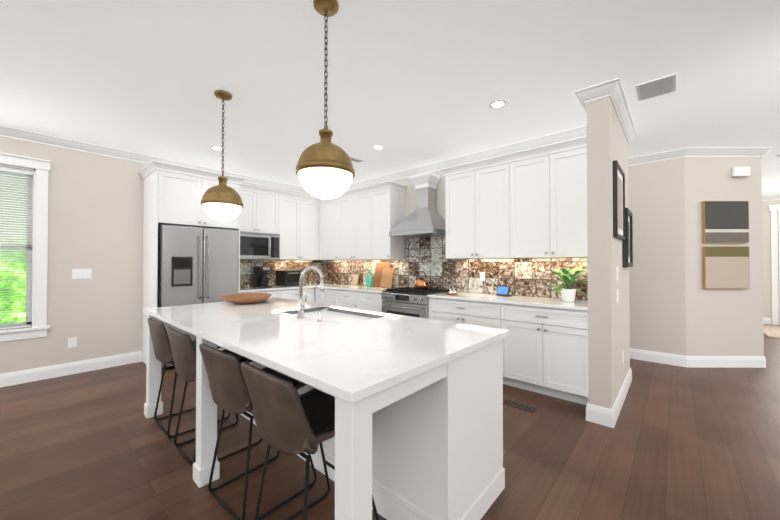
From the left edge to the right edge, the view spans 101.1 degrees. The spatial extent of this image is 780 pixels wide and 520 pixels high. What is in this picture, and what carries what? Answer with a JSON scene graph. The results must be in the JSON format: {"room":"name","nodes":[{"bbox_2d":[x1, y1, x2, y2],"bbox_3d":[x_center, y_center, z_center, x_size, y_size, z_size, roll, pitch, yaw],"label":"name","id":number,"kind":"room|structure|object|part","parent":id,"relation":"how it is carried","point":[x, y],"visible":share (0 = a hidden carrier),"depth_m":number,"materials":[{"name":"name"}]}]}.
{"room":"kitchen","nodes":[
{"label":"kitchen","id":0,"kind":"room"},
{"bbox_2d":[0,136,321,373],"bbox_3d":[-4.113,-0.031,3.514,0.150,2.750,8.100,-1,-1,42],"label":"wall","id":1,"kind":"structure","parent":0,"point":[95,212],"depth_m":3.90,"materials":[{"name":"beige paint"}]},
{"bbox_2d":[0,153,50,341],"bbox_3d":[-4.319,-0.135,3.242,0.204,1.993,1.220,-1,-1,42],"label":"window unit","id":2,"kind":"structure","parent":1,"relation":"in","point":[35,247],"depth_m":3.56,"materials":[{"name":"white"}]},
{"bbox_2d":[68,337,76,347],"bbox_3d":[-3.752,0.974,3.787,0.008,0.115,0.075,-1,-1,42],"label":"outlet","id":3,"kind":"object","parent":1,"relation":"attached to","point":[72,342],"depth_m":3.79,"materials":[{"name":"white plastic"}]},
{"bbox_2d":[72,269,91,278],"bbox_3d":[-3.700,0.168,3.853,0.009,0.120,0.170,-1,-1,42],"label":"switch plate","id":4,"kind":"object","parent":1,"relation":"attached to","point":[81,274],"depth_m":3.85,"materials":[{"name":"white plastic"}]},
{"bbox_2d":[0,125,309,193],"bbox_3d":[-4.000,-1.359,3.486,0.075,0.095,8.010,-1,-1,42],"label":"crown molding","id":5,"kind":"structure","parent":1,"relation":"attached to","point":[9,132],"depth_m":4.02,"materials":[{"name":"white wood"}]},
{"bbox_2d":[142,161,241,231],"bbox_3d":[-2.732,-0.810,4.460,0.658,0.728,0.960,-1,-1,42],"label":"upper cabinet","id":6,"kind":"object","parent":1,"relation":"attached to","point":[170,198],"depth_m":4.10,"materials":[{"name":"white wood"}]},
{"bbox_2d":[238,184,273,235],"bbox_3d":[-2.259,-0.802,5.224,0.348,0.728,0.770,-1,-1,42],"label":"upper cabinet","id":7,"kind":"object","parent":1,"relation":"attached to","point":[258,208],"depth_m":5.12,"materials":[{"name":"white wood"}]},
{"bbox_2d":[240,231,279,259],"bbox_3d":[-2.219,-0.223,5.183,0.451,0.425,0.762,-1,-1,42],"label":"microwave","id":8,"kind":"object","parent":7,"relation":"attached to","point":[258,246],"visible":0.83,"depth_m":5.08,"materials":[{"name":"silver metal"}]},
{"bbox_2d":[274,189,317,259],"bbox_3d":[-1.723,-0.581,5.778,0.407,1.158,0.888,-1,-1,42],"label":"upper cabinet","id":9,"kind":"object","parent":1,"relation":"attached to","point":[295,220],"depth_m":5.65,"materials":[{"name":"white wood"}]},
{"bbox_2d":[0,324,779,519],"bbox_3d":[1.498,1.388,2.916,9.300,0.100,15.000,-1,-1,42],"label":"floor","id":10,"kind":"structure","parent":0,"point":[683,443],"depth_m":2.17,"materials":[{"name":"brown wood"}]},
{"bbox_2d":[148,318,229,438],"bbox_3d":[-1.670,0.903,2.661,0.477,0.861,0.515,-1,-1,42],"label":"stool","id":11,"kind":"object","parent":10,"relation":"on","point":[161,344],"visible":0.6,"depth_m":2.43,"materials":[{"name":"leather"}]},
{"bbox_3d":[-1.693,0.641,2.638,0.477,0.338,0.446,-1,-1,42],"label":"seat","id":12,"kind":"part","parent":11,"relation":"part of","materials":[{"name":"leather"}]},
{"bbox_2d":[157,225,238,369],"bbox_3d":[-2.676,0.466,4.397,0.771,1.775,0.910,-1,-1,42],"label":"fridge","id":13,"kind":"object","parent":10,"relation":"on","point":[197,265],"visible":0.46,"depth_m":4.11,"materials":[{"name":"silver metal"}]},
{"bbox_2d":[167,327,261,466],"bbox_3d":[-1.251,0.899,2.287,0.477,0.861,0.515,-1,-1,42],"label":"stool","id":14,"kind":"object","parent":10,"relation":"on","point":[183,351],"visible":0.67,"depth_m":2.08,"materials":[{"name":"brown leather"}]},
{"bbox_3d":[-1.274,0.637,2.264,0.477,0.338,0.446,-1,-1,42],"label":"seat","id":15,"kind":"part","parent":14,"relation":"part of","materials":[{"name":"leather"}]},
{"bbox_2d":[199,343,316,519],"bbox_3d":[-0.745,0.894,1.839,0.476,0.861,0.524,-1,-1,42],"label":"stool","id":16,"kind":"object","parent":10,"relation":"on","point":[228,388],"visible":0.77,"depth_m":1.63,"materials":[{"name":"brown leather"}]},
{"bbox_3d":[-0.767,0.632,1.816,0.476,0.338,0.457,-1,-1,42],"label":"seat","id":17,"kind":"part","parent":16,"relation":"part of","materials":[{"name":"leather"}]},
{"bbox_2d":[238,288,285,298],"bbox_3d":[-2.182,0.919,5.096,0.608,0.883,0.708,-1,-1,42],"label":"base cabinet","id":18,"kind":"object","parent":10,"relation":"on","point":[282,294],"depth_m":5.09,"materials":[{"name":"white"}]},
{"bbox_2d":[286,288,313,302],"bbox_3d":[-1.789,0.924,5.538,0.608,0.883,0.709,-1,-1,42],"label":"base cabinet","id":19,"kind":"object","parent":10,"relation":"on","point":[291,293],"depth_m":5.37,"materials":[{"name":"white wood"}]},
{"bbox_2d":[241,361,378,519],"bbox_3d":[-0.364,0.891,1.496,0.477,0.861,0.514,-1,-1,42],"label":"stool","id":20,"kind":"object","parent":10,"relation":"on","point":[289,420],"visible":0.92,"depth_m":1.30,"materials":[{"name":"brown leather"}]},
{"bbox_3d":[-0.387,0.629,1.473,0.477,0.338,0.446,-1,-1,42],"label":"seat","id":21,"kind":"part","parent":20,"relation":"part of","materials":[{"name":"leather"}]},
{"bbox_2d":[144,314,504,519],"bbox_3d":[-0.725,0.889,2.322,2.694,0.886,1.192,-1,-1,42],"label":"kitchen island","id":22,"kind":"object","parent":10,"relation":"on","point":[418,419],"depth_m":1.56,"materials":[{"name":"white painted wood"},{"name":"white quartz"}]},
{"bbox_2d":[142,302,465,405],"bbox_3d":[-0.895,0.429,2.136,2.720,0.030,0.705,-1,-1,42],"label":"island countertop","id":23,"kind":"structure","parent":22,"relation":"on","point":[350,363],"depth_m":1.51,"materials":[{"name":"white stone"}]},
{"bbox_2d":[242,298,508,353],"bbox_3d":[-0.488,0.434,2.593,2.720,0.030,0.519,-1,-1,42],"label":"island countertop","id":24,"kind":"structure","parent":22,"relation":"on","point":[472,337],"depth_m":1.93,"materials":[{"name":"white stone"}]},
{"bbox_2d":[220,293,271,303],"bbox_3d":[-1.421,0.387,3.185,0.470,0.075,0.470,-1,-1,42],"label":"bowl","id":25,"kind":"object","parent":24,"relation":"on","point":[245,298],"visible":1,"depth_m":3.08,"materials":[{"name":"brown wood"}]},
{"bbox_2d":[314,306,329,321],"bbox_3d":[-0.451,0.369,2.154,0.036,0.090,0.090,-1,-1,42],"label":"soap dispenser","id":26,"kind":"object","parent":24,"relation":"on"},
{"bbox_2d":[282,306,389,325],"bbox_3d":[-0.447,0.545,2.488,0.800,0.253,0.439,-1,-1,42],"label":"sink","id":27,"kind":"object","parent":24,"relation":"in","point":[336,314],"depth_m":2.56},
{"bbox_2d":[314,288,337,305],"bbox_3d":[-0.866,0.925,5.624,0.644,0.883,0.608,-1,-1,42],"label":"base cabinet","id":28,"kind":"object","parent":10,"relation":"on","point":[331,294],"depth_m":5.38,"materials":[{"name":"white wood"}]},
{"bbox_2d":[238,284,313,291],"bbox_3d":[-1.977,0.463,5.312,0.633,0.030,1.294,-1,-1,42],"label":"countertop","id":29,"kind":"structure","parent":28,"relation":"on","point":[275,288],"depth_m":5.05,"materials":[{"name":"white stone"}]},
{"bbox_2d":[253,266,271,287],"bbox_3d":[-2.066,0.273,5.222,0.287,0.345,0.200,-1,-1,42],"label":"coffee maker","id":30,"kind":"object","parent":29,"relation":"on","point":[260,277],"visible":1,"depth_m":5.17,"materials":[{"name":"black plastic"}]},
{"bbox_2d":[276,270,304,286],"bbox_3d":[-1.725,0.315,5.614,0.373,0.270,0.400,-1,-1,42],"label":"toaster oven","id":31,"kind":"object","parent":29,"relation":"on","point":[285,278],"visible":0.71,"depth_m":5.48,"materials":[{"name":"black metal"}]},
{"bbox_2d":[338,288,361,309],"bbox_3d":[-0.473,0.921,5.274,0.642,0.883,0.608,-1,-1,42],"label":"base cabinet","id":32,"kind":"object","parent":10,"relation":"on","point":[345,299],"depth_m":5.01,"materials":[{"name":"white wood"}]},
{"bbox_2d":[314,284,389,291],"bbox_3d":[-0.734,0.465,5.494,2.247,0.030,0.633,-1,-1,42],"label":"countertop","id":33,"kind":"structure","parent":32,"relation":"on","point":[345,287],"depth_m":5.21,"materials":[{"name":"white stone"}]},
{"bbox_2d":[352,274,358,284],"bbox_3d":[-0.619,0.350,5.753,0.150,0.198,0.055,-1,-1,42],"label":"photo frame","id":34,"kind":"object","parent":33,"relation":"on","point":[355,279],"visible":0.94,"depth_m":5.74,"materials":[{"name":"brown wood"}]},
{"bbox_2d":[366,269,372,286],"bbox_3d":[-0.351,0.298,5.407,0.116,0.300,0.116,-1,-1,42],"label":"bottle","id":35,"kind":"object","parent":33,"relation":"on","point":[369,280],"visible":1,"depth_m":5.37,"materials":[{"name":"teal glass"}]},
{"bbox_2d":[373,263,393,287],"bbox_3d":[-0.105,0.246,5.248,0.440,0.395,0.127,-1,-1,42],"label":"cutting boards","id":36,"kind":"object","parent":33,"relation":"on","point":[384,274],"visible":0.98,"depth_m":5.23,"materials":[{"name":"brown wood"}]},
{"bbox_2d":[362,292,382,311],"bbox_3d":[-0.104,0.918,4.944,0.583,0.883,0.608,-1,-1,42],"label":"base cabinet","id":37,"kind":"object","parent":10,"relation":"on","point":[371,301],"depth_m":4.69,"materials":[{"name":"white wood"}]},
{"bbox_2d":[381,287,451,318],"bbox_3d":[0.358,0.880,4.453,0.754,0.948,0.701,-1,-1,42],"label":"range oven","id":38,"kind":"object","parent":10,"relation":"on","point":[409,301],"visible":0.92,"depth_m":4.23,"materials":[{"name":"silver metal"}]},
{"bbox_2d":[415,271,429,288],"bbox_3d":[0.469,0.281,4.542,0.246,0.249,0.190,-1,-1,42],"label":"kettle","id":39,"kind":"object","parent":38,"relation":"on","point":[421,283],"visible":1,"depth_m":4.49,"materials":[{"name":"orange metal"}]},
{"bbox_2d":[427,296,505,384],"bbox_3d":[1.050,0.907,3.915,0.989,0.883,0.608,-1,-1,42],"label":"base cabinet","id":40,"kind":"object","parent":10,"relation":"on","point":[470,312],"depth_m":3.63,"materials":[{"name":"white wood"}]},
{"bbox_2d":[503,399,537,412],"bbox_3d":[1.181,1.334,2.938,0.300,0.006,0.110,-1,-1,42],"label":"floor vent","id":41,"kind":"object","parent":10,"relation":"in","point":[520,406],"visible":1,"depth_m":2.92,"materials":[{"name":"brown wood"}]},
{"bbox_2d":[506,304,587,404],"bbox_3d":[1.666,0.901,3.366,0.896,0.883,0.608,-1,-1,42],"label":"base cabinet","id":42,"kind":"object","parent":10,"relation":"on","point":[547,348],"depth_m":3.09,"materials":[{"name":"white wood"}]},
{"bbox_2d":[430,292,587,311],"bbox_3d":[1.333,0.445,3.651,1.767,0.030,0.633,-1,-1,42],"label":"countertop","id":43,"kind":"structure","parent":42,"relation":"on","point":[482,297],"depth_m":3.48,"materials":[{"name":"white stone"}]},
{"bbox_2d":[445,290,457,294],"bbox_3d":[0.775,0.408,4.040,0.180,0.050,0.180,-1,-1,42],"label":"dish","id":44,"kind":"object","parent":43,"relation":"on","point":[450,292],"visible":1,"depth_m":4.00,"materials":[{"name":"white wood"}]},
{"bbox_2d":[496,285,511,296],"bbox_3d":[1.366,0.371,3.846,0.080,0.121,0.180,0,-1,-28],"label":"smart display","id":45,"kind":"object","parent":43,"relation":"on","point":[503,290],"visible":1,"depth_m":3.82,"materials":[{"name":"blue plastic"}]},
{"bbox_2d":[547,264,587,301],"bbox_3d":[1.813,0.236,3.285,0.421,0.380,0.454,-1,-1,42],"label":"potted plant","id":46,"kind":"object","parent":43,"relation":"on","point":[568,294],"visible":0.98,"depth_m":3.28,"materials":[{"name":"green plant"}]},
{"bbox_2d":[763,325,779,337],"bbox_3d":[7.816,1.361,5.756,1.550,0.011,1.550,-1,-1,42],"label":"entry rug","id":47,"kind":"object","parent":10,"relation":"on","point":[771,331],"visible":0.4,"depth_m":6.10,"materials":[{"name":"beige fabric"}]},
{"bbox_2d":[0,0,779,195],"bbox_3d":[1.498,-1.462,2.946,9.300,0.100,15.000,-1,-1,42],"label":"ceiling","id":48,"kind":"structure","parent":0,"point":[412,84],"depth_m":2.45,"materials":[{"name":"white paint"}]},
{"bbox_2d":[210,146,222,150],"bbox_3d":[-2.169,-1.397,4.018,0.155,0.005,0.155,0,-1,33],"label":"recessed light","id":49,"kind":"object","parent":48,"relation":"in","point":[217,148],"depth_m":4.01,"materials":[{"name":"white"}]},
{"bbox_2d":[201,90,242,220],"bbox_3d":[-1.423,-0.871,2.731,0.320,1.084,0.320,-1,-1,42],"label":"pendant light","id":50,"kind":"object","parent":48,"relation":"hanging from","point":[222,201],"visible":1,"depth_m":2.64,"materials":[{"name":"gold glass"}]},
{"bbox_2d":[296,0,354,198],"bbox_3d":[-0.355,-0.881,1.779,0.320,1.084,0.320,-1,-1,42],"label":"pendant light","id":51,"kind":"object","parent":48,"relation":"hanging from","point":[324,168],"visible":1,"depth_m":1.68,"materials":[{"name":"gold glass"}]},
{"bbox_2d":[349,156,363,162],"bbox_3d":[-0.506,-1.390,4.425,0.120,0.011,0.300,-1,-1,42],"label":"ceiling vent","id":52,"kind":"object","parent":48,"relation":"in","point":[354,159],"depth_m":4.44,"materials":[{"name":"white metal"}]},
{"bbox_2d":[372,145,383,149],"bbox_3d":[-0.149,-1.397,3.999,0.155,0.005,0.155,0,-1,33],"label":"recessed light","id":53,"kind":"object","parent":48,"relation":"in","point":[377,147],"depth_m":3.98,"materials":[{"name":"white"}]},
{"bbox_2d":[489,100,506,108],"bbox_3d":[0.976,-1.409,2.902,0.155,0.005,0.155,0,-1,33],"label":"recessed light","id":54,"kind":"object","parent":48,"relation":"in","point":[495,104],"depth_m":2.90,"materials":[{"name":"white"}]},
{"bbox_2d":[635,74,675,100],"bbox_3d":[2.185,-1.409,2.634,0.250,0.011,0.320,-1,-1,42],"label":"ceiling vent","id":55,"kind":"object","parent":48,"relation":"in","point":[657,87],"depth_m":2.61,"materials":[{"name":"white metal"}]},
{"bbox_2d":[325,130,629,379],"bbox_3d":[0.606,-0.014,5.093,5.090,2.750,0.540,-1,-1,42],"label":"wall","id":56,"kind":"structure","parent":0,"point":[410,199],"depth_m":3.56,"materials":[{"name":"beige paint"}]},
{"bbox_2d":[318,195,341,259],"bbox_3d":[-1.010,-0.580,5.903,0.649,1.158,0.406,-1,-1,42],"label":"upper cabinet","id":57,"kind":"object","parent":56,"relation":"attached to","point":[329,212],"depth_m":5.78,"materials":[{"name":"white wood"}]},
{"bbox_2d":[342,185,373,259],"bbox_3d":[-0.488,-0.584,5.477,0.932,1.158,0.348,-1,-1,42],"label":"upper cabinet","id":58,"kind":"object","parent":56,"relation":"attached to","point":[357,210],"depth_m":5.28,"materials":[{"name":"white wood"}]},
{"bbox_2d":[374,181,405,259],"bbox_3d":[-0.054,-0.588,5.090,0.463,1.158,0.348,-1,-1,42],"label":"upper cabinet","id":59,"kind":"object","parent":56,"relation":"attached to","point":[389,204],"depth_m":4.93,"materials":[{"name":"white wood"}]},
{"bbox_2d":[389,172,445,237],"bbox_3d":[0.430,-0.776,4.551,0.760,0.868,0.485,-1,-1,42],"label":"range hood","id":60,"kind":"object","parent":56,"relation":"attached to","point":[424,218],"visible":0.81,"depth_m":4.52,"materials":[{"name":"silver metal"}]},
{"bbox_2d":[346,126,586,190],"bbox_3d":[0.431,-1.345,4.852,4.690,0.095,0.075,-1,-1,42],"label":"crown molding","id":61,"kind":"structure","parent":56,"relation":"attached to","point":[580,131],"depth_m":4.16,"materials":[{"name":"white wood"}]},
{"bbox_2d":[442,152,513,259],"bbox_3d":[1.170,-0.600,3.998,0.899,1.158,0.348,-1,-1,42],"label":"upper cabinet","id":62,"kind":"object","parent":56,"relation":"attached to","point":[479,204],"depth_m":3.85,"materials":[{"name":"white wood"}]},
{"bbox_2d":[514,136,586,259],"bbox_3d":[1.753,-0.605,3.479,0.896,1.158,0.348,-1,-1,42],"label":"upper cabinet","id":63,"kind":"object","parent":56,"relation":"attached to","point":[519,227],"depth_m":3.32,"materials":[{"name":"white wood"}]},
{"bbox_2d":[586,97,623,408],"bbox_3d":[1.989,-0.037,2.942,0.160,2.750,0.830,-1,-1,42],"label":"wall","id":64,"kind":"structure","parent":0,"point":[605,308],"depth_m":2.64,"materials":[{"name":"beige paint"}]},
{"bbox_2d":[574,86,595,125],"bbox_3d":[1.853,-1.364,2.965,0.095,0.095,0.815,-1,-1,42],"label":"crown molding","id":65,"kind":"structure","parent":64,"relation":"attached to","point":[585,95],"depth_m":2.67,"materials":[{"name":"white wood"}]},
{"bbox_2d":[600,78,636,143],"bbox_3d":[2.224,-1.363,3.057,0.095,0.095,1.445,-1,-1,42],"label":"crown molding","id":66,"kind":"structure","parent":64,"relation":"attached to","point":[612,89],"depth_m":2.79,"materials":[{"name":"white wood"}]},
{"bbox_2d":[613,160,632,266],"bbox_3d":[2.249,-0.381,3.081,0.045,0.900,1.080,-1,-1,42],"label":"picture frames","id":67,"kind":"object","parent":64,"relation":"attached to","point":[622,223],"depth_m":3.04,"materials":[{"name":"black wood"}]},
{"bbox_2d":[628,157,763,355],"bbox_3d":[4.962,-0.002,6.327,2.650,2.750,5.020,-1,-1,42],"label":"wall","id":68,"kind":"structure","parent":0,"point":[675,307],"depth_m":4.07,"materials":[{"name":"beige paint"}]},
{"bbox_2d":[0,317,770,427],"bbox_3d":[1.498,1.268,2.917,9.000,0.140,14.700,-1,-1,42],"label":"baseboard","id":69,"kind":"structure","parent":68,"relation":"attached to","point":[604,416],"depth_m":3.94,"materials":[{"name":"white wood"}]},
{"bbox_2d":[702,201,748,242],"bbox_3d":[4.220,-0.478,4.036,0.550,0.525,0.047,0,-1,0],"label":"picture","id":70,"kind":"object","parent":68,"relation":"attached to","point":[722,221],"depth_m":4.02,"materials":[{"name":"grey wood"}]},
{"bbox_2d":[702,246,749,288],"bbox_3d":[4.220,0.094,4.030,0.550,0.530,0.047,0,-1,0],"label":"picture","id":71,"kind":"object","parent":68,"relation":"attached to","point":[725,267],"depth_m":4.01,"materials":[{"name":"brown wood"}]},
{"bbox_2d":[731,167,749,176],"bbox_3d":[4.420,-1.111,4.040,0.200,0.120,0.043,0,-1,0],"label":"door chime","id":72,"kind":"object","parent":68,"relation":"attached to","point":[740,171],"visible":1,"depth_m":4.02,"materials":[{"name":"white plastic"}]},
{"bbox_2d":[752,147,770,159],"bbox_3d":[6.180,-1.336,5.660,0.075,0.095,4.414,-1,-1,42],"label":"crown molding","id":73,"kind":"structure","parent":68,"relation":"attached to","point":[763,151],"depth_m":4.02,"materials":[{"name":"white wood"}]},
{"bbox_2d":[762,200,779,324],"bbox_3d":[8.790,-0.001,6.375,3.000,2.750,0.150,-1,-1,42],"label":"wall","id":74,"kind":"structure","parent":0,"point":[766,244],"depth_m":6.89,"materials":[{"name":"beige paint"}]},
{"bbox_2d":[762,195,779,200],"bbox_3d":[8.660,-1.329,6.356,2.670,0.095,0.075,-1,-1,42],"label":"crown molding","id":75,"kind":"structure","parent":74,"relation":"attached to","point":[772,197],"depth_m":6.83,"materials":[{"name":"white wood"}]},
{"bbox_2d":[769,204,779,324],"bbox_3d":[8.529,0.100,6.442,1.160,2.550,0.093,-1,-1,42],"label":"entry door","id":76,"kind":"structure","parent":74,"relation":"in","point":[775,242],"depth_m":6.79,"materials":[{"name":"white wood"}]},
{"label":"outside","id":77,"kind":"structure","parent":0,"visible":0},
{"bbox_2d":[0,174,26,323],"bbox_3d":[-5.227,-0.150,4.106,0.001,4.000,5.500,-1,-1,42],"label":"garden","id":78,"kind":"object","parent":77,"point":[12,305],"depth_m":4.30,"materials":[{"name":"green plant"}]}
]}

